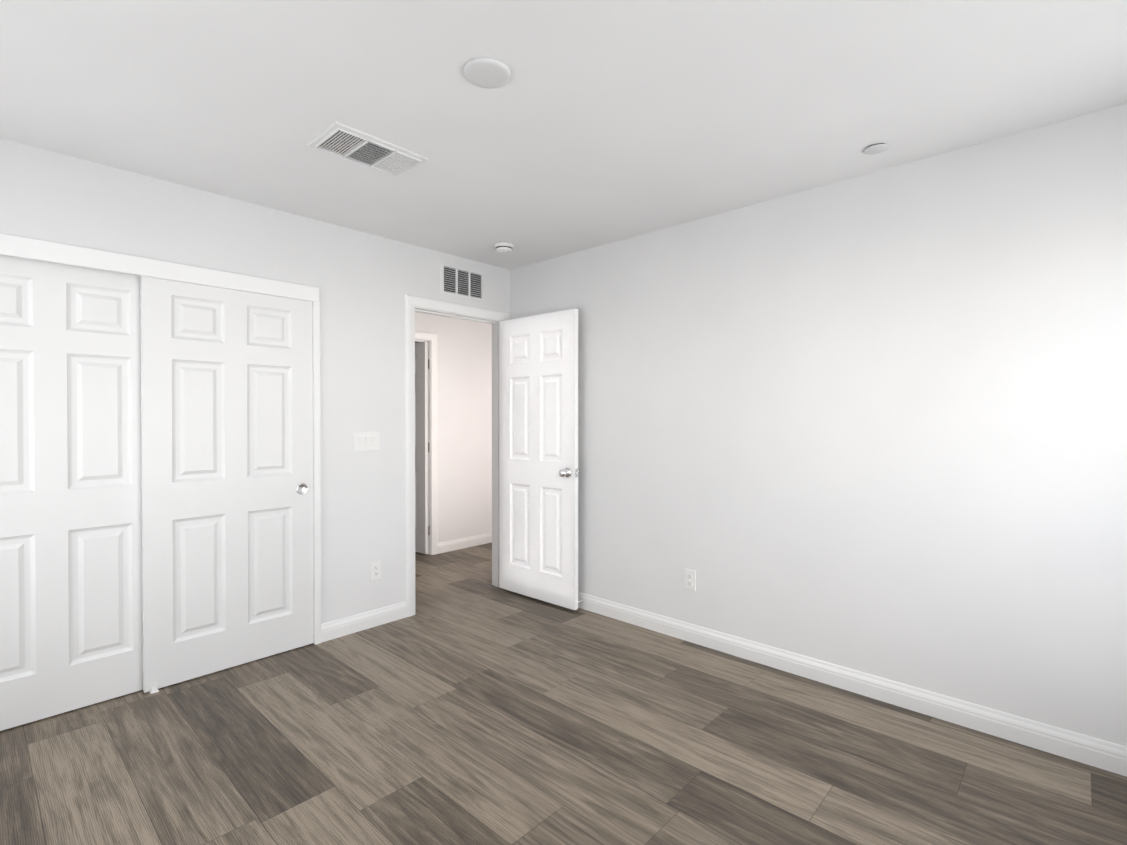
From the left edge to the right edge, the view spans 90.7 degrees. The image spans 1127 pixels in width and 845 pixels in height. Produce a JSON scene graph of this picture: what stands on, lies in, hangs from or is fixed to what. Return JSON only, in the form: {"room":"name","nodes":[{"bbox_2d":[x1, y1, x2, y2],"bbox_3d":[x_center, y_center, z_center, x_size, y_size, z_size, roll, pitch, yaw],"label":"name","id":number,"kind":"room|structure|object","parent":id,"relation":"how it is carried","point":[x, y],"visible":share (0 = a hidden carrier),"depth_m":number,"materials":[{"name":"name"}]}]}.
{"room":"empty bedroom","nodes":[
{"label":"empty bedroom","id":0,"kind":"room"},
{"bbox_2d":[0,138,509,623],"bbox_3d":[-1.068,0.050,3.684,0.120,2.440,5.440,0,1,43],"label":"wall","id":1,"kind":"structure","parent":0,"point":[364,282],"depth_m":3.28,"materials":[{"name":"paint"}]},
{"bbox_2d":[0,255,142,730],"bbox_3d":[-2.232,0.278,2.426,0.035,1.994,0.790,0,1,43],"label":"closet door","id":2,"kind":"structure","parent":1,"relation":"in","point":[71,635],"depth_m":2.46,"materials":[{"name":"paint"}]},
{"bbox_2d":[0,233,320,644],"bbox_3d":[-1.974,0.254,2.671,0.110,2.050,1.570,0,1,43],"label":"trim","id":3,"kind":"structure","parent":1,"relation":"attached to","point":[34,249],"depth_m":2.82,"materials":[{"name":"paint"}]},
{"bbox_2d":[140,276,313,692],"bbox_3d":[-1.716,0.274,2.914,0.041,1.994,0.790,0,1,43],"label":"closet door","id":4,"kind":"structure","parent":1,"relation":"in","point":[227,461],"depth_m":2.86,"materials":[{"name":"paint"}]},
{"bbox_2d":[321,601,406,642],"bbox_3d":[-1.219,1.222,3.432,0.015,0.102,0.560,0,1,43],"label":"baseboard","id":5,"kind":"structure","parent":1,"relation":"attached to","point":[338,628],"depth_m":3.41,"materials":[{"name":"paint"}]},
{"bbox_2d":[355,432,379,451],"bbox_3d":[-1.208,0.117,3.436,0.013,0.117,0.163,0,1,43],"label":"rocker light switch","id":6,"kind":"object","parent":1,"relation":"attached to","point":[367,441],"visible":1,"depth_m":3.43,"materials":[{"name":"white plastic"}]},
{"bbox_2d":[370,560,380,580],"bbox_3d":[-1.173,0.927,3.484,0.008,0.115,0.070,0,1,43],"label":"outlet","id":7,"kind":"object","parent":1,"relation":"attached to","point":[375,570],"visible":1,"depth_m":3.48,"materials":[{"name":"white plastic"}]},
{"bbox_2d":[405,294,509,616],"bbox_3d":[-0.763,0.215,4.002,0.138,2.105,0.910,0,1,43],"label":"door frame","id":8,"kind":"structure","parent":1,"relation":"attached to","point":[412,302],"depth_m":3.70,"materials":[{"name":"paint"}]},
{"bbox_2d":[499,309,579,609],"bbox_3d":[-0.187,0.246,3.968,0.765,2.008,0.179,0,1,43],"label":"entry door","id":9,"kind":"structure","parent":8,"relation":"attached to","point":[538,397],"depth_m":3.92,"materials":[{"name":"paint"}]},
{"bbox_2d":[440,262,482,301],"bbox_3d":[-0.715,-0.992,3.959,0.012,0.220,0.377,0,1,43],"label":"air vent","id":10,"kind":"object","parent":1,"relation":"in","point":[461,282],"visible":1,"depth_m":3.95,"materials":[{"name":"white metal"}]},
{"bbox_2d":[415,312,491,542],"bbox_3d":[-1.260,0.036,5.361,0.120,2.440,3.240,0,1,43],"label":"wall","id":11,"kind":"structure","parent":0,"point":[464,428],"depth_m":5.55,"materials":[{"name":"paint"}]},
{"bbox_2d":[415,342,428,553],"bbox_3d":[-1.581,0.241,5.507,0.757,2.008,0.045,0,1,38],"label":"hall door","id":12,"kind":"structure","parent":11,"relation":"in","point":[421,447],"depth_m":5.30,"materials":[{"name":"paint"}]},
{"bbox_2d":[415,331,437,554],"bbox_3d":[-1.556,0.206,5.029,0.138,2.105,0.910,0,1,43],"label":"door frame","id":13,"kind":"structure","parent":11,"relation":"attached to","point":[433,337],"depth_m":5.28,"materials":[{"name":"paint"}]},
{"bbox_2d":[438,532,491,553],"bbox_3d":[-0.697,1.200,5.879,0.015,0.102,1.490,0,1,43],"label":"baseboard","id":14,"kind":"structure","parent":11,"relation":"attached to","point":[460,543],"depth_m":5.55,"materials":[{"name":"paint"}]},
{"bbox_2d":[0,543,1126,844],"bbox_3d":[-0.628,1.324,3.287,6.740,0.100,5.440,0,1,43],"label":"floor","id":15,"kind":"structure","parent":0,"point":[468,703],"depth_m":2.14,"materials":[{"name":"wood"}]},
{"bbox_2d":[149,685,158,693],"bbox_3d":[-1.974,1.264,2.673,0.109,0.030,0.032,0,1,43],"label":"floor guide","id":16,"kind":"object","parent":15,"relation":"on","point":[154,688],"visible":0.74,"depth_m":2.64,"materials":[{"name":"white plastic"}]},
{"bbox_2d":[0,0,1126,269],"bbox_3d":[-0.628,-1.216,3.265,6.740,0.100,5.440,0,1,43],"label":"ceiling","id":17,"kind":"structure","parent":0,"point":[594,124],"depth_m":1.97,"materials":[{"name":"paint"}]},
{"bbox_2d":[307,121,428,176],"bbox_3d":[-0.828,-1.149,2.379,0.262,0.020,0.417,0,1,43],"label":"ceiling vent","id":18,"kind":"object","parent":17,"relation":"in","point":[336,138],"visible":1,"depth_m":2.35,"materials":[{"name":"white metal"}]},
{"bbox_2d":[463,57,510,87],"bbox_3d":[-0.252,-1.146,1.832,0.154,0.015,0.154,0,1,43],"label":"recessed light","id":19,"kind":"object","parent":17,"relation":"in","point":[486,72],"visible":1,"depth_m":1.81,"materials":[{"name":"paint"}]},
{"bbox_2d":[494,242,513,252],"bbox_3d":[-0.393,-1.148,3.682,0.132,0.044,0.132,0,1,43],"label":"smoke detector","id":20,"kind":"object","parent":17,"relation":"attached to","point":[502,247],"visible":1,"depth_m":3.64,"materials":[{"name":"white plastic"}]},
{"bbox_2d":[864,143,888,154],"bbox_3d":[1.317,-1.153,2.345,0.090,0.010,0.090,0,1,43],"label":"ceiling detector","id":21,"kind":"object","parent":17,"relation":"attached to","point":[876,148],"visible":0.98,"depth_m":2.33,"materials":[{"name":"paint"}]},
{"bbox_2d":[510,104,1126,746],"bbox_3d":[1.063,0.056,3.019,3.910,2.440,0.120,0,1,43],"label":"wall","id":22,"kind":"structure","parent":0,"point":[874,424],"depth_m":2.54,"materials":[{"name":"paint"}]},
{"bbox_2d":[685,569,695,590],"bbox_3d":[0.737,0.914,3.241,0.070,0.115,0.008,0,1,43],"label":"outlet","id":23,"kind":"object","parent":22,"relation":"attached to","point":[690,579],"visible":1,"depth_m":3.23,"materials":[{"name":"white plastic"}]},
{"bbox_2d":[578,592,1126,776],"bbox_3d":[0.972,1.225,3.020,3.789,0.102,0.015,0,1,43],"label":"baseboard","id":24,"kind":"structure","parent":22,"relation":"attached to","point":[1094,752],"depth_m":2.51,"materials":[{"name":"paint"}]}
]}

